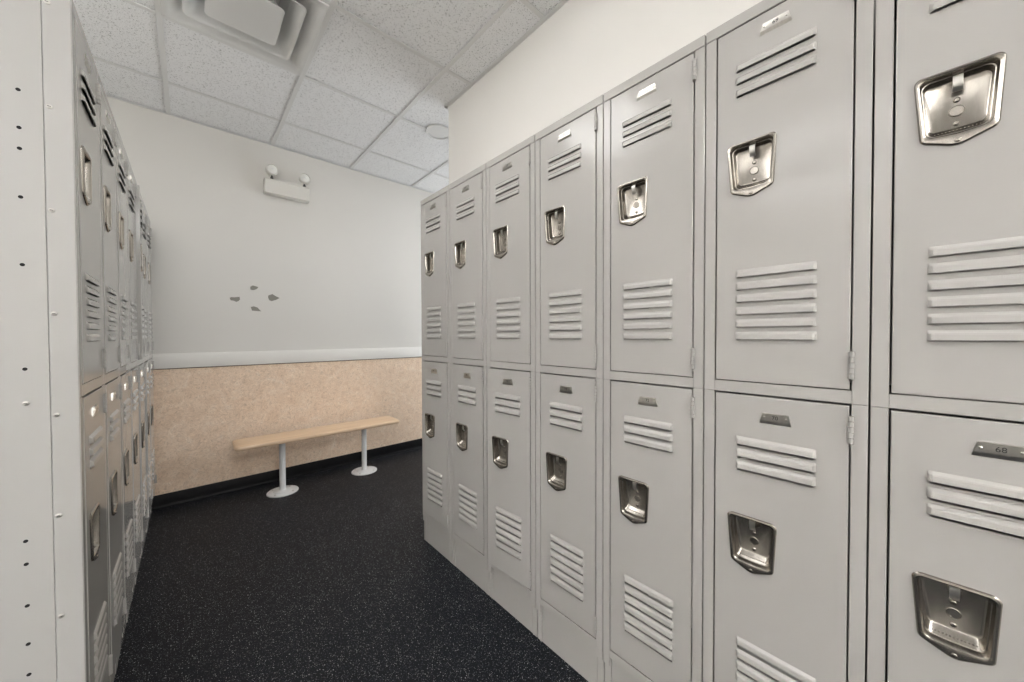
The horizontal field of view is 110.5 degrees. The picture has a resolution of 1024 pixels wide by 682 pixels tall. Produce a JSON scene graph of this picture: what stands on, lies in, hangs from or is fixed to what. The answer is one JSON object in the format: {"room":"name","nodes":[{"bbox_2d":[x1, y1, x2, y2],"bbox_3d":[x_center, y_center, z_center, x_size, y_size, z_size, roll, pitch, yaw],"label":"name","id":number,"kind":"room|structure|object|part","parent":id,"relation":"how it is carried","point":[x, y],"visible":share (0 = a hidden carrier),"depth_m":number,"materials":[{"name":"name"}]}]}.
{"room":"changing room","nodes":[
{"label":"changing room","id":0,"kind":"room"},
{"bbox_2d":[107,97,431,353],"bbox_3d":[-2.212,-0.219,2.734,7.200,2.748,0.100,-1,1,-42],"label":"wall","id":1,"kind":"structure","parent":0,"point":[343,265],"depth_m":2.85,"materials":[{"name":"white paint"}]},
{"bbox_2d":[230,297,239,301],"bbox_3d":[-2.135,-0.322,2.734,0.064,0.041,0.002,-1,1,-42],"label":"scar","id":2,"kind":"object","parent":1,"relation":"attached to","point":[236,299],"visible":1,"depth_m":2.74,"materials":[{"name":"grey"}]},
{"bbox_2d":[251,306,259,310],"bbox_3d":[-2.037,-0.257,2.824,0.068,0.038,0.002,-1,1,-42],"label":"scar","id":3,"kind":"object","parent":1,"relation":"attached to","point":[253,308],"visible":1,"depth_m":2.82,"materials":[{"name":"grey"}]},
{"bbox_2d":[268,294,278,300],"bbox_3d":[-1.948,-0.355,2.904,0.080,0.059,0.002,-1,1,-42],"label":"scar","id":4,"kind":"object","parent":1,"relation":"attached to","point":[271,297],"visible":1,"depth_m":2.90,"materials":[{"name":"grey"}]},
{"bbox_2d":[151,438,421,510],"bbox_3d":[-2.166,1.109,2.709,7.000,0.093,0.024,-1,1,-42],"label":"baseboard","id":5,"kind":"structure","parent":1,"relation":"attached to","point":[161,501],"depth_m":2.88,"materials":[{"name":"black rubber"}]},
{"bbox_2d":[263,163,310,202],"bbox_3d":[-1.846,-1.294,2.920,0.324,0.233,0.098,-1,1,-42],"label":"emergency light","id":6,"kind":"object","parent":1,"relation":"attached to","point":[272,187],"visible":1,"depth_m":2.89,"materials":[{"name":"white plastic"}]},
{"bbox_2d":[153,357,421,495],"bbox_3d":[-2.174,0.650,2.709,7.000,0.912,0.006,-1,1,-42],"label":"wall panel","id":7,"kind":"object","parent":1,"relation":"attached to","point":[199,413],"depth_m":2.88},
{"bbox_2d":[153,347,421,369],"bbox_3d":[-2.171,0.136,2.696,7.000,0.104,0.019,-1,1,-42],"label":"trim","id":8,"kind":"structure","parent":1,"relation":"attached to","point":[175,360],"depth_m":2.89,"materials":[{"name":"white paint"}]},
{"bbox_2d":[73,0,561,192],"bbox_3d":[-0.012,-1.582,0.281,7.200,0.044,6.663,-1,1,-42],"label":"ceiling","id":9,"kind":"structure","parent":0,"point":[351,58],"depth_m":2.10,"materials":[{"name":"tile"}]},
{"bbox_2d":[160,0,328,74],"bbox_3d":[-1.269,-1.647,1.683,0.586,0.176,0.586,-1,1,-42],"label":"ceiling vent","id":10,"kind":"object","parent":9,"relation":"in","point":[283,33],"visible":1,"depth_m":1.76,"materials":[{"name":"white metal"}]},
{"bbox_3d":[-1.269,-1.593,1.684,0.284,0.069,0.284,-1,1,-42],"label":"plate","id":11,"kind":"part","parent":10,"relation":"part of","materials":[{"name":"white metal"}]},
{"bbox_2d":[93,0,544,186],"bbox_3d":[-0.012,-1.554,0.281,7.000,0.003,6.463,-1,1,-42],"label":"grid","id":12,"kind":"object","parent":9,"relation":"attached to","point":[332,4],"depth_m":2.04,"materials":[{"name":"white paint"}]},
{"bbox_2d":[426,124,448,139],"bbox_3d":[-0.557,-1.591,2.707,0.196,0.012,0.196,-1,1,-42],"label":"ceiling speaker","id":13,"kind":"object","parent":9,"relation":"attached to","point":[435,131],"visible":0.89,"depth_m":2.69,"materials":[{"name":"white paint"}]},
{"bbox_2d":[428,127,448,137],"bbox_3d":[-0.557,-1.590,2.707,0.163,0.005,0.163,0,1,25],"label":"grille","id":14,"kind":"object","parent":13,"relation":"attached to","point":[434,132],"depth_m":2.70,"materials":[{"name":"white paint"}]},
{"bbox_2d":[114,448,651,681],"bbox_3d":[-0.004,1.213,0.325,7.200,0.050,6.663,-1,1,-42],"label":"floor","id":15,"kind":"structure","parent":0,"point":[336,578],"depth_m":1.61,"materials":[{"name":"black rubber"}]},
{"bbox_2d":[0,0,112,681],"bbox_3d":[-1.204,0.200,0.829,0.314,1.965,0.311,-1,1,-42],"label":"locker","id":16,"kind":"object","parent":15,"relation":"on","point":[54,609],"visible":1,"depth_m":0.79,"materials":[{"name":"metal"}]},
{"bbox_3d":[-1.210,0.200,0.830,0.306,1.965,0.302,-1,1,-42],"label":"frame","id":17,"kind":"part","parent":16,"relation":"part of","materials":[{"name":"metal"}]},
{"bbox_2d":[81,145,91,205],"bbox_3d":[-1.071,-0.406,0.880,0.030,0.134,0.100,-1,1,-42],"label":"handle","id":18,"kind":"object","parent":16,"relation":"on","point":[86,163],"depth_m":0.89,"materials":[{"name":"silver metal"}]},
{"bbox_3d":[-1.094,-0.715,0.916,0.005,0.025,0.060,-1,1,-42],"label":"number plate","id":19,"kind":"part","parent":16,"relation":"part of","materials":[{"name":"silver metal"}]},
{"bbox_3d":[-1.103,-0.326,0.920,0.025,0.853,0.247,-1,1,-42],"label":"door","id":20,"kind":"part","parent":16,"relation":"part of","materials":[{"name":"metal"}]},
{"bbox_2d":[89,502,99,560],"bbox_3d":[-1.072,0.492,0.899,0.030,0.134,0.100,-1,1,-42],"label":"handle","id":21,"kind":"object","parent":16,"relation":"on","point":[94,511],"depth_m":0.91,"materials":[{"name":"silver metal"}]},
{"bbox_3d":[-1.100,0.567,0.935,0.026,0.866,0.247,-1,1,-42],"label":"door","id":22,"kind":"part","parent":16,"relation":"part of","materials":[{"name":"metal"}]},
{"bbox_3d":[-1.095,0.182,0.935,0.005,0.025,0.060,-1,1,-42],"label":"number plate","id":23,"kind":"part","parent":16,"relation":"part of","materials":[{"name":"silver metal"}]},
{"bbox_2d":[97,71,126,681],"bbox_3d":[-1.412,0.197,1.058,0.314,1.965,0.302,-1,1,-42],"label":"locker","id":24,"kind":"object","parent":15,"relation":"on","point":[117,604],"visible":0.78,"depth_m":1.13,"materials":[{"name":"metal"}]},
{"bbox_2d":[104,185,111,231],"bbox_3d":[-1.275,-0.409,1.106,0.030,0.134,0.100,-1,1,-42],"label":"handle","id":25,"kind":"object","parent":24,"relation":"on","point":[107,196],"depth_m":1.11,"materials":[{"name":"silver metal"}]},
{"bbox_3d":[-1.299,-0.718,1.142,0.005,0.025,0.060,-1,1,-42],"label":"number plate","id":26,"kind":"part","parent":24,"relation":"part of","materials":[{"name":"silver metal"}]},
{"bbox_3d":[-1.307,-0.329,1.146,0.025,0.853,0.247,-1,1,-42],"label":"door","id":27,"kind":"part","parent":24,"relation":"part of","materials":[{"name":"metal"}]},
{"bbox_2d":[110,470,117,515],"bbox_3d":[-1.277,0.489,1.125,0.030,0.134,0.100,-1,1,-42],"label":"handle","id":28,"kind":"object","parent":24,"relation":"on","point":[113,474],"depth_m":1.13,"materials":[{"name":"silver metal"}]},
{"bbox_3d":[-1.300,0.179,1.161,0.005,0.025,0.060,-1,1,-42],"label":"number plate","id":29,"kind":"part","parent":24,"relation":"part of","materials":[{"name":"silver metal"}]},
{"bbox_3d":[-1.304,0.564,1.161,0.026,0.866,0.247,-1,1,-42],"label":"door","id":30,"kind":"part","parent":24,"relation":"part of","materials":[{"name":"metal"}]},
{"bbox_2d":[114,119,135,666],"bbox_3d":[-1.617,0.194,1.284,0.314,1.965,0.302,-1,1,-42],"label":"locker","id":31,"kind":"object","parent":15,"relation":"on","point":[121,166],"visible":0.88,"depth_m":1.36,"materials":[{"name":"metal"}]},
{"bbox_2d":[119,211,124,249],"bbox_3d":[-1.480,-0.412,1.332,0.030,0.134,0.100,-1,1,-42],"label":"handle","id":32,"kind":"object","parent":31,"relation":"on","point":[121,219],"depth_m":1.34,"materials":[{"name":"silver metal"}]},
{"bbox_3d":[-1.512,-0.332,1.372,0.025,0.853,0.247,-1,1,-42],"label":"door","id":33,"kind":"part","parent":31,"relation":"part of","materials":[{"name":"metal"}]},
{"bbox_2d":[124,448,128,485],"bbox_3d":[-1.482,0.486,1.351,0.030,0.134,0.100,-1,1,-42],"label":"handle","id":34,"kind":"object","parent":31,"relation":"on","point":[126,450],"depth_m":1.36,"materials":[{"name":"silver metal"}]},
{"bbox_3d":[-1.509,0.561,1.387,0.026,0.866,0.247,-1,1,-42],"label":"door","id":35,"kind":"part","parent":31,"relation":"part of","materials":[{"name":"metal"}]},
{"bbox_2d":[126,153,142,616],"bbox_3d":[-1.821,0.191,1.510,0.314,1.965,0.302,-1,1,-42],"label":"locker","id":36,"kind":"object","parent":15,"relation":"on","point":[131,189],"visible":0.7,"depth_m":1.58,"materials":[{"name":"metal"}]},
{"bbox_2d":[129,230,133,261],"bbox_3d":[-1.685,-0.415,1.558,0.030,0.134,0.100,-1,1,-42],"label":"handle","id":37,"kind":"object","parent":36,"relation":"on","point":[131,238],"depth_m":1.55,"materials":[{"name":"silver metal"}]},
{"bbox_3d":[-1.717,-0.335,1.598,0.025,0.853,0.247,-1,1,-42],"label":"door","id":38,"kind":"part","parent":36,"relation":"part of","materials":[{"name":"metal"}]},
{"bbox_2d":[134,433,137,463],"bbox_3d":[-1.686,0.483,1.576,0.030,0.134,0.100,-1,1,-42],"label":"handle","id":39,"kind":"object","parent":36,"relation":"on","point":[135,434],"depth_m":1.59,"materials":[{"name":"silver metal"}]},
{"bbox_3d":[-1.714,0.558,1.613,0.026,0.866,0.247,-1,1,-42],"label":"door","id":40,"kind":"part","parent":36,"relation":"part of","materials":[{"name":"metal"}]},
{"bbox_2d":[134,176,148,579],"bbox_3d":[-2.022,0.188,1.739,0.323,1.965,0.302,-1,1,-42],"label":"locker","id":41,"kind":"object","parent":15,"relation":"on","point":[138,205],"visible":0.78,"depth_m":1.75,"materials":[{"name":"metal"}]},
{"bbox_3d":[-1.917,-0.338,1.828,0.247,0.853,0.025,1,1,45],"label":"door","id":42,"kind":"part","parent":41,"relation":"part of","materials":[{"name":"metal"}]},
{"bbox_2d":[141,244,142,271],"bbox_3d":[-1.883,-0.418,1.790,0.100,0.134,0.030,1,1,45],"label":"handle","id":43,"kind":"object","parent":41,"relation":"on","point":[141,244],"depth_m":1.77,"materials":[{"name":"silver metal"}]},
{"bbox_3d":[-1.917,0.555,1.839,0.026,0.866,0.247,-1,1,-43],"label":"door","id":44,"kind":"part","parent":41,"relation":"part of","materials":[{"name":"metal"}]},
{"bbox_2d":[142,421,144,447],"bbox_3d":[-1.890,0.480,1.803,0.030,0.134,0.100,-1,1,-43],"label":"handle","id":45,"kind":"object","parent":41,"relation":"on","point":[143,428],"depth_m":1.83,"materials":[{"name":"silver metal"}]},
{"bbox_2d":[141,196,152,552],"bbox_3d":[-2.229,0.185,1.963,0.318,1.965,0.302,-1,1,-42],"label":"locker","id":46,"kind":"object","parent":15,"relation":"on","point":[147,365],"visible":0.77,"depth_m":2.02,"materials":[{"name":"metal"}]},
{"bbox_2d":[143,254,145,278],"bbox_3d":[-2.094,-0.421,2.009,0.030,0.134,0.100,-1,1,-42],"label":"handle","id":47,"kind":"object","parent":46,"relation":"on","point":[144,257],"depth_m":1.98,"materials":[{"name":"silver metal"}]},
{"bbox_3d":[-2.126,-0.341,2.050,0.025,0.853,0.247,-1,1,-42],"label":"door","id":48,"kind":"part","parent":46,"relation":"part of","materials":[{"name":"metal"}]},
{"bbox_3d":[-2.121,0.552,2.066,0.026,0.866,0.247,-1,1,-43],"label":"door","id":49,"kind":"part","parent":46,"relation":"part of","materials":[{"name":"metal"}]},
{"bbox_2d":[148,411,149,435],"bbox_3d":[-2.093,0.477,2.030,0.030,0.134,0.100,-1,1,-43],"label":"handle","id":50,"kind":"object","parent":46,"relation":"on","point":[148,411],"depth_m":2.03,"materials":[{"name":"silver metal"}]},
{"bbox_2d":[146,211,156,530],"bbox_3d":[-2.435,0.182,2.187,0.314,1.965,0.302,-1,1,-42],"label":"locker","id":51,"kind":"object","parent":15,"relation":"on","point":[148,230],"visible":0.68,"depth_m":2.26,"materials":[{"name":"metal"}]},
{"bbox_3d":[-2.331,-0.344,2.275,0.025,0.853,0.247,-1,1,-42],"label":"door","id":52,"kind":"part","parent":51,"relation":"part of","materials":[{"name":"metal"}]},
{"bbox_2d":[148,262,150,284],"bbox_3d":[-2.299,-0.424,2.235,0.030,0.134,0.100,-1,1,-42],"label":"handle","id":53,"kind":"object","parent":51,"relation":"on","point":[149,270],"depth_m":2.23,"materials":[{"name":"silver metal"}]},
{"bbox_2d":[151,404,152,425],"bbox_3d":[-2.300,0.474,2.254,0.030,0.134,0.100,-1,1,-42],"label":"handle","id":54,"kind":"object","parent":51,"relation":"on","point":[151,404],"depth_m":2.24,"materials":[{"name":"silver metal"}]},
{"bbox_3d":[-2.328,0.549,2.290,0.026,0.866,0.247,-1,1,-42],"label":"door","id":55,"kind":"part","parent":51,"relation":"part of","materials":[{"name":"metal"}]},
{"bbox_2d":[232,416,399,497],"bbox_3d":[-1.548,0.939,2.939,1.200,0.423,0.260,-1,1,-42],"label":"bench","id":56,"kind":"object","parent":15,"relation":"on","point":[280,439],"visible":1,"depth_m":2.78,"materials":[{"name":"brown wood"}]},
{"bbox_3d":[-1.756,0.959,2.716,0.208,0.391,0.208,-1,1,-42],"label":"leg","id":57,"kind":"part","parent":56,"relation":"part of","materials":[{"name":"white metal"}]},
{"bbox_3d":[-1.550,0.743,2.938,1.200,0.032,0.256,-1,1,-42],"label":"seat","id":58,"kind":"part","parent":56,"relation":"part of","materials":[{"name":"brown wood"}]},
{"bbox_3d":[-1.303,0.951,3.127,0.208,0.391,0.208,-1,1,-42],"label":"leg","id":59,"kind":"part","parent":56,"relation":"part of","materials":[{"name":"white metal"}]},
{"bbox_2d":[421,185,452,563],"bbox_3d":[-0.315,0.179,2.039,0.321,1.965,0.302,-1,1,-42],"label":"locker","id":60,"kind":"object","parent":15,"relation":"on","point":[435,216],"visible":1,"depth_m":1.92,"materials":[{"name":"metal"}]},
{"bbox_2d":[424,251,433,276],"bbox_3d":[-0.452,-0.425,1.975,0.030,0.134,0.100,-1,1,-42],"label":"handle","id":61,"kind":"object","parent":60,"relation":"on","point":[428,255],"depth_m":2.00,"materials":[{"name":"silver metal"}]},
{"bbox_2d":[425,413,434,437],"bbox_3d":[-0.450,0.473,1.980,0.030,0.134,0.100,-1,1,-44],"label":"handle","id":62,"kind":"object","parent":60,"relation":"on","point":[429,417],"depth_m":2.00,"materials":[{"name":"silver metal"}]},
{"bbox_3d":[-0.421,0.549,1.948,0.026,0.866,0.247,-1,1,-44],"label":"door","id":63,"kind":"part","parent":60,"relation":"part of","materials":[{"name":"metal"}]},
{"bbox_3d":[-0.419,-0.344,1.937,0.025,0.853,0.247,-1,1,-42],"label":"door","id":64,"kind":"part","parent":60,"relation":"part of","materials":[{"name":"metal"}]},
{"bbox_2d":[449,163,488,594],"bbox_3d":[-0.107,0.182,1.816,0.314,1.965,0.302,-1,1,-42],"label":"locker","id":65,"kind":"object","parent":15,"relation":"on","point":[467,194],"visible":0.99,"depth_m":1.70,"materials":[{"name":"metal"}]},
{"bbox_2d":[454,240,465,268],"bbox_3d":[-0.247,-0.422,1.749,0.030,0.134,0.100,-1,1,-42],"label":"handle","id":66,"kind":"object","parent":65,"relation":"on","point":[459,245],"depth_m":1.77,"materials":[{"name":"silver metal"}]},
{"bbox_2d":[456,422,467,450],"bbox_3d":[-0.240,0.476,1.759,0.030,0.134,0.100,-1,1,-42],"label":"handle","id":67,"kind":"object","parent":65,"relation":"on","point":[461,427],"depth_m":1.78,"materials":[{"name":"silver metal"}]},
{"bbox_3d":[-0.225,-0.730,1.703,0.005,0.025,0.060,-1,1,-42],"label":"number plate","id":68,"kind":"part","parent":65,"relation":"part of","materials":[{"name":"silver metal"}]},
{"bbox_3d":[-0.219,0.168,1.713,0.005,0.025,0.060,-1,1,-42],"label":"number plate","id":69,"kind":"part","parent":65,"relation":"part of","materials":[{"name":"silver metal"}]},
{"bbox_3d":[-0.214,-0.341,1.711,0.025,0.853,0.247,-1,1,-42],"label":"door","id":70,"kind":"part","parent":65,"relation":"part of","materials":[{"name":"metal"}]},
{"bbox_3d":[-0.212,0.552,1.725,0.026,0.866,0.247,-1,1,-42],"label":"door","id":71,"kind":"part","parent":65,"relation":"part of","materials":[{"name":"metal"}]},
{"bbox_2d":[486,134,537,636],"bbox_3d":[0.093,0.185,1.586,0.327,1.965,0.302,-1,1,-42],"label":"locker","id":72,"kind":"object","parent":15,"relation":"on","point":[510,176],"visible":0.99,"depth_m":1.47,"materials":[{"name":"metal"}]},
{"bbox_2d":[492,436,508,468],"bbox_3d":[-0.044,0.479,1.525,0.100,0.134,0.030,1,1,44],"label":"handle","id":73,"kind":"object","parent":72,"relation":"on","point":[500,444],"depth_m":1.54,"materials":[{"name":"silver metal"}]},
{"bbox_2d":[493,225,507,258],"bbox_3d":[-0.042,-0.419,1.523,0.030,0.134,0.100,-1,1,-42],"label":"handle","id":74,"kind":"object","parent":72,"relation":"on","point":[500,232],"depth_m":1.54,"materials":[{"name":"silver metal"}]},
{"bbox_3d":[-0.021,-0.727,1.477,0.005,0.025,0.060,-1,1,-42],"label":"number plate","id":75,"kind":"part","parent":72,"relation":"part of","materials":[{"name":"silver metal"}]},
{"bbox_3d":[-0.020,0.171,1.481,0.060,0.025,0.005,1,1,44],"label":"number plate","id":76,"kind":"part","parent":72,"relation":"part of","materials":[{"name":"grey metal"}]},
{"bbox_3d":[-0.014,0.555,1.494,0.247,0.866,0.026,1,1,44],"label":"door","id":77,"kind":"part","parent":72,"relation":"part of","materials":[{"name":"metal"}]},
{"bbox_3d":[-0.010,-0.338,1.485,0.025,0.853,0.247,-1,1,-42],"label":"door","id":78,"kind":"part","parent":72,"relation":"part of","materials":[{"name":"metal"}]},
{"bbox_2d":[535,95,604,681],"bbox_3d":[0.302,0.188,1.364,0.314,1.965,0.302,-1,1,-42],"label":"locker","id":79,"kind":"object","parent":15,"relation":"on","point":[569,152],"visible":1,"depth_m":1.25,"materials":[{"name":"metal"}]},
{"bbox_2d":[544,205,565,244],"bbox_3d":[0.163,-0.416,1.297,0.030,0.134,0.100,-1,1,-42],"label":"handle","id":80,"kind":"object","parent":79,"relation":"on","point":[554,215],"depth_m":1.31,"materials":[{"name":"silver metal"}]},
{"bbox_2d":[546,452,566,490],"bbox_3d":[0.169,0.482,1.307,0.030,0.134,0.100,-1,1,-42],"label":"handle","id":81,"kind":"object","parent":79,"relation":"on","point":[556,462],"depth_m":1.32,"materials":[{"name":"silver metal"}]},
{"bbox_3d":[0.184,-0.724,1.252,0.005,0.025,0.060,-1,1,-42],"label":"number plate","id":82,"kind":"part","parent":79,"relation":"part of","materials":[{"name":"silver metal"}]},
{"bbox_3d":[0.191,0.173,1.261,0.005,0.025,0.060,-1,1,-42],"label":"number plate","id":83,"kind":"part","parent":79,"relation":"part of","materials":[{"name":"silver metal"}]},
{"bbox_3d":[0.197,0.558,1.273,0.026,0.866,0.247,-1,1,-42],"label":"door","id":84,"kind":"part","parent":79,"relation":"part of","materials":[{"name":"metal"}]},
{"bbox_3d":[0.195,-0.335,1.260,0.025,0.853,0.247,-1,1,-42],"label":"door","id":85,"kind":"part","parent":79,"relation":"part of","materials":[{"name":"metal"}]},
{"bbox_2d":[603,35,706,681],"bbox_3d":[0.507,0.191,1.139,0.314,1.965,0.302,-1,1,-42],"label":"locker","id":86,"kind":"object","parent":15,"relation":"on","point":[655,119],"visible":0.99,"depth_m":1.02,"materials":[{"name":"metal"}]},
{"bbox_2d":[617,176,647,225],"bbox_3d":[0.367,-0.413,1.071,0.030,0.134,0.100,-1,1,-42],"label":"handle","id":87,"kind":"object","parent":86,"relation":"on","point":[632,192],"depth_m":1.08,"materials":[{"name":"silver metal"}]},
{"bbox_2d":[618,475,648,523],"bbox_3d":[0.374,0.485,1.081,0.030,0.134,0.100,-1,1,-42],"label":"handle","id":88,"kind":"object","parent":86,"relation":"on","point":[633,490],"depth_m":1.09,"materials":[{"name":"silver metal"}]},
{"bbox_3d":[0.389,-0.721,1.026,0.005,0.025,0.060,-1,1,-42],"label":"number plate","id":89,"kind":"part","parent":86,"relation":"part of","materials":[{"name":"silver metal"}]},
{"bbox_3d":[0.395,0.177,1.036,0.005,0.025,0.060,-1,1,-42],"label":"number plate","id":90,"kind":"part","parent":86,"relation":"part of","materials":[{"name":"silver metal"}]},
{"bbox_3d":[0.402,0.561,1.048,0.026,0.866,0.247,-1,1,-42],"label":"door","id":91,"kind":"part","parent":86,"relation":"part of","materials":[{"name":"metal"}]},
{"bbox_3d":[0.400,-0.332,1.034,0.025,0.853,0.247,-1,1,-42],"label":"door","id":92,"kind":"part","parent":86,"relation":"part of","materials":[{"name":"metal"}]},
{"bbox_2d":[703,0,875,681],"bbox_3d":[0.712,0.194,0.913,0.314,1.965,0.302,-1,1,-42],"label":"locker","id":93,"kind":"object","parent":15,"relation":"on","point":[790,84],"visible":1,"depth_m":0.80,"materials":[{"name":"metal"}]},
{"bbox_2d":[727,511,776,574],"bbox_3d":[0.579,0.488,0.856,0.030,0.134,0.100,-1,1,-42],"label":"handle","id":94,"kind":"object","parent":93,"relation":"on","point":[751,536],"depth_m":0.86,"materials":[{"name":"silver metal"}]},
{"bbox_2d":[727,132,776,196],"bbox_3d":[0.572,-0.410,0.846,0.030,0.134,0.100,-1,1,-42],"label":"handle","id":95,"kind":"object","parent":93,"relation":"on","point":[751,158],"depth_m":0.85,"materials":[{"name":"silver metal"}]},
{"bbox_3d":[0.600,0.180,0.810,0.005,0.025,0.060,-1,1,-42],"label":"number plate","id":96,"kind":"part","parent":93,"relation":"part of","materials":[{"name":"silver metal"}]},
{"bbox_3d":[0.594,-0.718,0.800,0.005,0.025,0.060,-1,1,-42],"label":"number plate","id":97,"kind":"part","parent":93,"relation":"part of","materials":[{"name":"silver metal"}]},
{"bbox_3d":[0.606,0.564,0.822,0.026,0.866,0.247,-1,1,-42],"label":"door","id":98,"kind":"part","parent":93,"relation":"part of","materials":[{"name":"metal"}]},
{"bbox_3d":[0.604,-0.329,0.808,0.025,0.853,0.247,-1,1,-42],"label":"door","id":99,"kind":"part","parent":93,"relation":"part of","materials":[{"name":"metal"}]},
{"bbox_2d":[867,0,1023,681],"bbox_3d":[0.916,0.197,0.687,0.314,1.965,0.302,-1,1,-42],"label":"locker","id":100,"kind":"object","parent":15,"relation":"on","point":[946,559],"visible":1,"depth_m":0.63,"materials":[{"name":"metal"}]},
{"bbox_3d":[0.811,0.567,0.596,0.026,0.866,0.247,-1,1,-42],"label":"door","id":101,"kind":"part","parent":100,"relation":"part of","materials":[{"name":"metal"}]},
{"bbox_2d":[911,571,1002,665],"bbox_3d":[0.783,0.491,0.630,0.030,0.134,0.100,-1,1,-42],"label":"handle","id":102,"kind":"object","parent":100,"relation":"on","point":[956,620],"depth_m":0.63,"materials":[{"name":"silver metal"}]},
{"bbox_3d":[0.809,-0.326,0.582,0.025,0.853,0.247,-1,1,-42],"label":"door","id":103,"kind":"part","parent":100,"relation":"part of","materials":[{"name":"metal"}]},
{"bbox_2d":[914,52,1006,145],"bbox_3d":[0.777,-0.407,0.620,0.030,0.134,0.100,-1,1,-42],"label":"handle","id":104,"kind":"object","parent":100,"relation":"on","point":[962,101],"depth_m":0.62,"materials":[{"name":"silver metal"}]},
{"bbox_3d":[0.805,0.183,0.584,0.005,0.025,0.060,-1,1,-42],"label":"number plate","id":105,"kind":"part","parent":100,"relation":"part of","materials":[{"name":"silver metal"}]},
{"bbox_2d":[448,0,762,183],"bbox_3d":[1.326,-0.194,0.583,0.120,2.748,5.087,-1,1,-42],"label":"wall","id":106,"kind":"structure","parent":0,"point":[586,49],"depth_m":1.65,"materials":[{"name":"white paint"}]},
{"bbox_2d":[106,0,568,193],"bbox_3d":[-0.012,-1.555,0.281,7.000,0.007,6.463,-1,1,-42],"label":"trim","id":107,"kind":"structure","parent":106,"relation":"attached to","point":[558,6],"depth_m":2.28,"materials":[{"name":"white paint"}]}
]}

